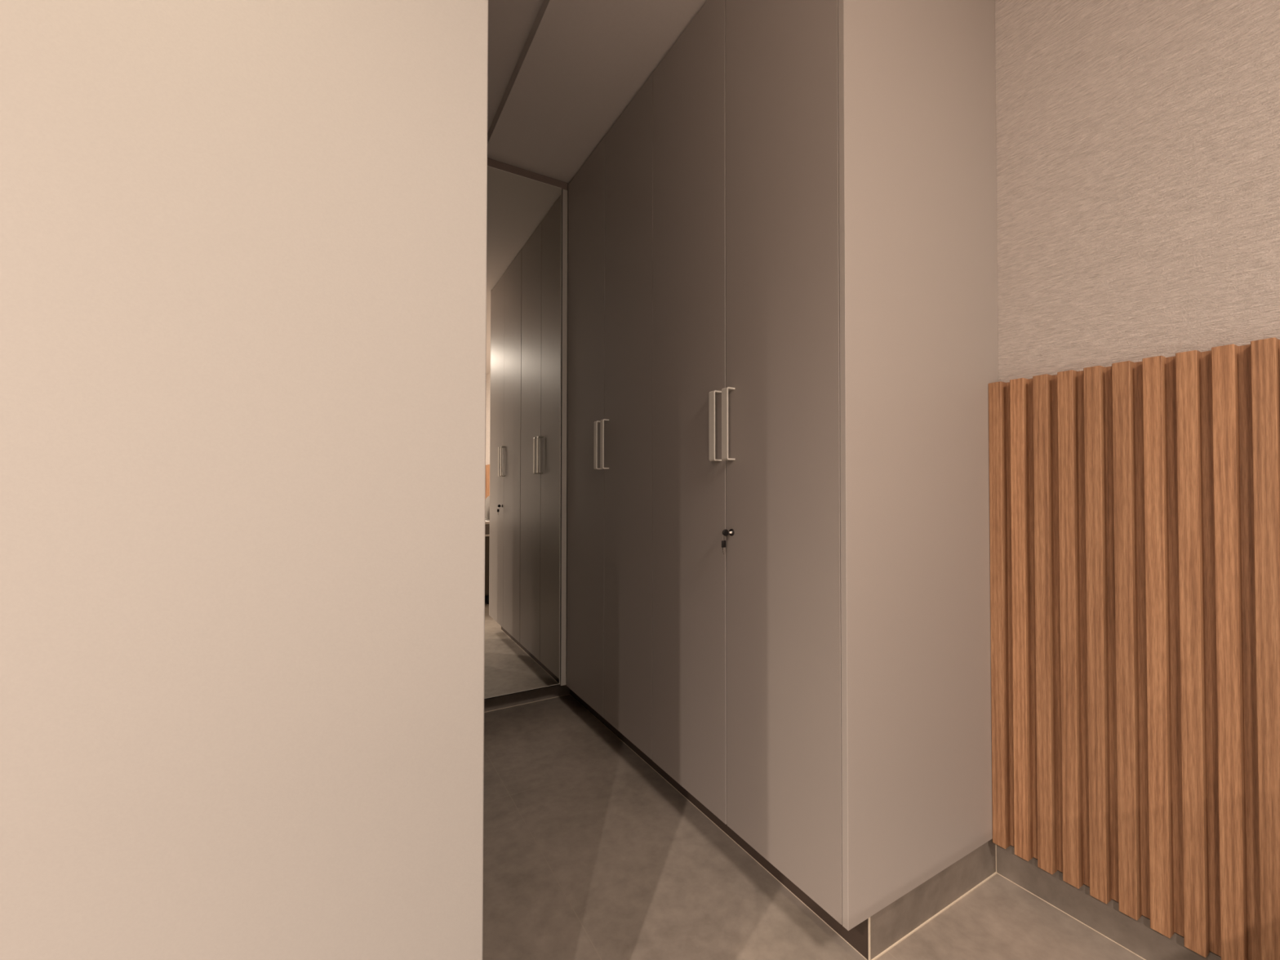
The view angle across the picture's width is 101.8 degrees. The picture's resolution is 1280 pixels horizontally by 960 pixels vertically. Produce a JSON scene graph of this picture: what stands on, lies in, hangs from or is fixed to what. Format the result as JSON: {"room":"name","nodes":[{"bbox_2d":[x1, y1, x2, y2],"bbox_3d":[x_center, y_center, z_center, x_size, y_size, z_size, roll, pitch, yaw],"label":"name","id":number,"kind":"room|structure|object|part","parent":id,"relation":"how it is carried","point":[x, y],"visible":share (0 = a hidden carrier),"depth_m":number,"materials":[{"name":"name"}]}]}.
{"room":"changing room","nodes":[
{"label":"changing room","id":0,"kind":"room"},
{"bbox_2d":[0,0,488,959],"bbox_3d":[-1.679,-0.253,-0.125,3.364,2.742,0.100,1,-1,-30],"label":"wall","id":1,"kind":"structure","parent":0,"point":[242,243],"depth_m":0.54,"materials":[{"name":"beige paint"}]},
{"bbox_2d":[565,254,568,657],"bbox_3d":[-2.311,-0.214,2.478,4.881,2.742,0.100,1,-1,-30],"label":"wall","id":2,"kind":"structure","parent":0,"point":[567,255],"depth_m":3.48,"materials":[{"name":"beige paint"}]},
{"bbox_2d":[487,0,706,254],"bbox_3d":[-0.559,-1.663,-0.501,5.101,0.172,7.050,1,-1,-30],"label":"ceiling","id":3,"kind":"structure","parent":0,"point":[562,73],"depth_m":1.95,"materials":[{"name":"paint"}]},
{"bbox_2d":[482,657,1143,959],"bbox_3d":[-0.562,1.163,-0.545,5.101,0.100,7.050,1,-1,-30],"label":"floor","id":4,"kind":"structure","parent":0,"point":[590,853],"depth_m":1.46,"materials":[{"name":"stone"}]},
{"bbox_2d":[484,157,567,699],"bbox_3d":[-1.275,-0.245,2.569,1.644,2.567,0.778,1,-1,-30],"label":"mirror","id":5,"kind":"object","parent":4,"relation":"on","point":[526,373],"visible":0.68,"depth_m":2.54,"materials":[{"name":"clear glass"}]},
{"bbox_2d":[484,671,569,712],"bbox_3d":[-1.140,1.097,2.395,1.747,0.122,0.014,1,-1,-30],"label":"baseboard","id":6,"kind":"structure","parent":4,"relation":"on","point":[530,696],"depth_m":2.70,"materials":[{"name":"stone"}]},
{"bbox_2d":[566,72,653,759],"bbox_3d":[0.116,-0.246,2.449,0.703,2.567,0.832,1,-1,-30],"label":"tall cabinet","id":7,"kind":"object","parent":4,"relation":"on","point":[610,325],"visible":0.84,"depth_m":2.20,"materials":[{"name":"beige plastic"}]},
{"bbox_3d":[-0.256,-0.240,2.468,0.018,2.556,0.424,1,-1,-30],"label":"door","id":8,"kind":"part","parent":7,"relation":"part of","materials":[{"name":"beige plastic"}]},
{"bbox_3d":[-0.184,-0.153,2.295,0.030,0.212,0.025,1,-1,-30],"label":"handle","id":9,"kind":"part","parent":7,"relation":"part of","materials":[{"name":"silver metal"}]},
{"bbox_3d":[-0.152,-0.154,2.239,0.030,0.212,0.025,1,-1,-30],"label":"handle","id":10,"kind":"part","parent":7,"relation":"part of","materials":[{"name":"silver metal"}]},
{"bbox_3d":[-0.047,-0.246,2.107,0.018,2.556,0.402,1,-1,-30],"label":"door","id":11,"kind":"part","parent":7,"relation":"part of","materials":[{"name":"beige plastic"}]},
{"bbox_2d":[569,688,868,959],"bbox_3d":[0.086,1.092,2.033,0.013,0.122,1.845,1,-1,-30],"label":"baseboard","id":12,"kind":"structure","parent":4,"relation":"on","point":[857,937],"depth_m":1.55,"materials":[{"name":"beige tile"}]},
{"bbox_2d":[652,0,998,930],"bbox_3d":[0.539,-0.257,1.722,0.706,2.567,0.848,1,-1,-30],"label":"tall cabinet","id":13,"kind":"object","parent":4,"relation":"on","point":[825,339],"visible":0.97,"depth_m":1.38,"materials":[{"name":"beige plastic"}]},
{"bbox_3d":[0.160,-0.251,1.750,0.019,2.556,0.418,1,-1,-30],"label":"door","id":14,"kind":"part","parent":13,"relation":"part of","materials":[{"name":"beige plastic"}]},
{"bbox_3d":[0.229,-0.164,1.581,0.030,0.212,0.025,1,-1,-30],"label":"handle","id":15,"kind":"part","parent":13,"relation":"part of","materials":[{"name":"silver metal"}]},
{"bbox_2d":[721,528,732,555],"bbox_3d":[0.252,0.182,1.521,0.036,0.076,0.012,1,-1,-30],"label":"key","id":16,"kind":"object","parent":13,"relation":"attached to","point":[725,532],"visible":1,"depth_m":1.52,"materials":[{"name":"metal"}]},
{"bbox_3d":[0.260,-0.165,1.529,0.030,0.212,0.025,1,-1,-30],"label":"handle","id":17,"kind":"part","parent":13,"relation":"part of","materials":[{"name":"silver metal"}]},
{"bbox_3d":[0.368,-0.256,1.390,0.018,2.556,0.408,1,-1,-30],"label":"door","id":18,"kind":"part","parent":13,"relation":"part of","materials":[{"name":"beige plastic"}]},
{"bbox_3d":[0.760,-0.261,1.370,0.676,2.567,0.016,1,-1,-30],"label":"panel","id":19,"kind":"part","parent":13,"relation":"part of","materials":[{"name":"beige plastic"}]},
{"bbox_2d":[867,838,997,959],"bbox_3d":[0.789,1.083,1.379,0.576,0.122,0.015,1,-1,-30],"label":"baseboard","id":20,"kind":"structure","parent":4,"relation":"on","point":[902,917],"depth_m":1.35,"materials":[{"name":"stone"}]},
{"bbox_2d":[995,0,1279,382],"bbox_3d":[1.586,-0.210,0.719,0.100,2.690,6.850,1,-1,-30],"label":"wall","id":21,"kind":"structure","parent":0,"point":[1138,141],"depth_m":1.28,"materials":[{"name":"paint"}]},
{"bbox_2d":[996,844,1221,959],"bbox_3d":[2.146,1.068,-0.381,0.012,0.101,4.417,1,-1,-30],"label":"baseboard","id":22,"kind":"structure","parent":21,"relation":"attached to","point":[1137,937],"depth_m":1.32,"materials":[{"name":"stone"}]},
{"bbox_2d":[988,337,1279,959],"bbox_3d":[1.837,0.357,0.115,0.060,1.313,3.219,1,-1,-30],"label":"wall panel","id":23,"kind":"object","parent":21,"relation":"attached to","point":[1135,507],"visible":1,"depth_m":1.21,"materials":[{"name":"brown wood"}]}
]}

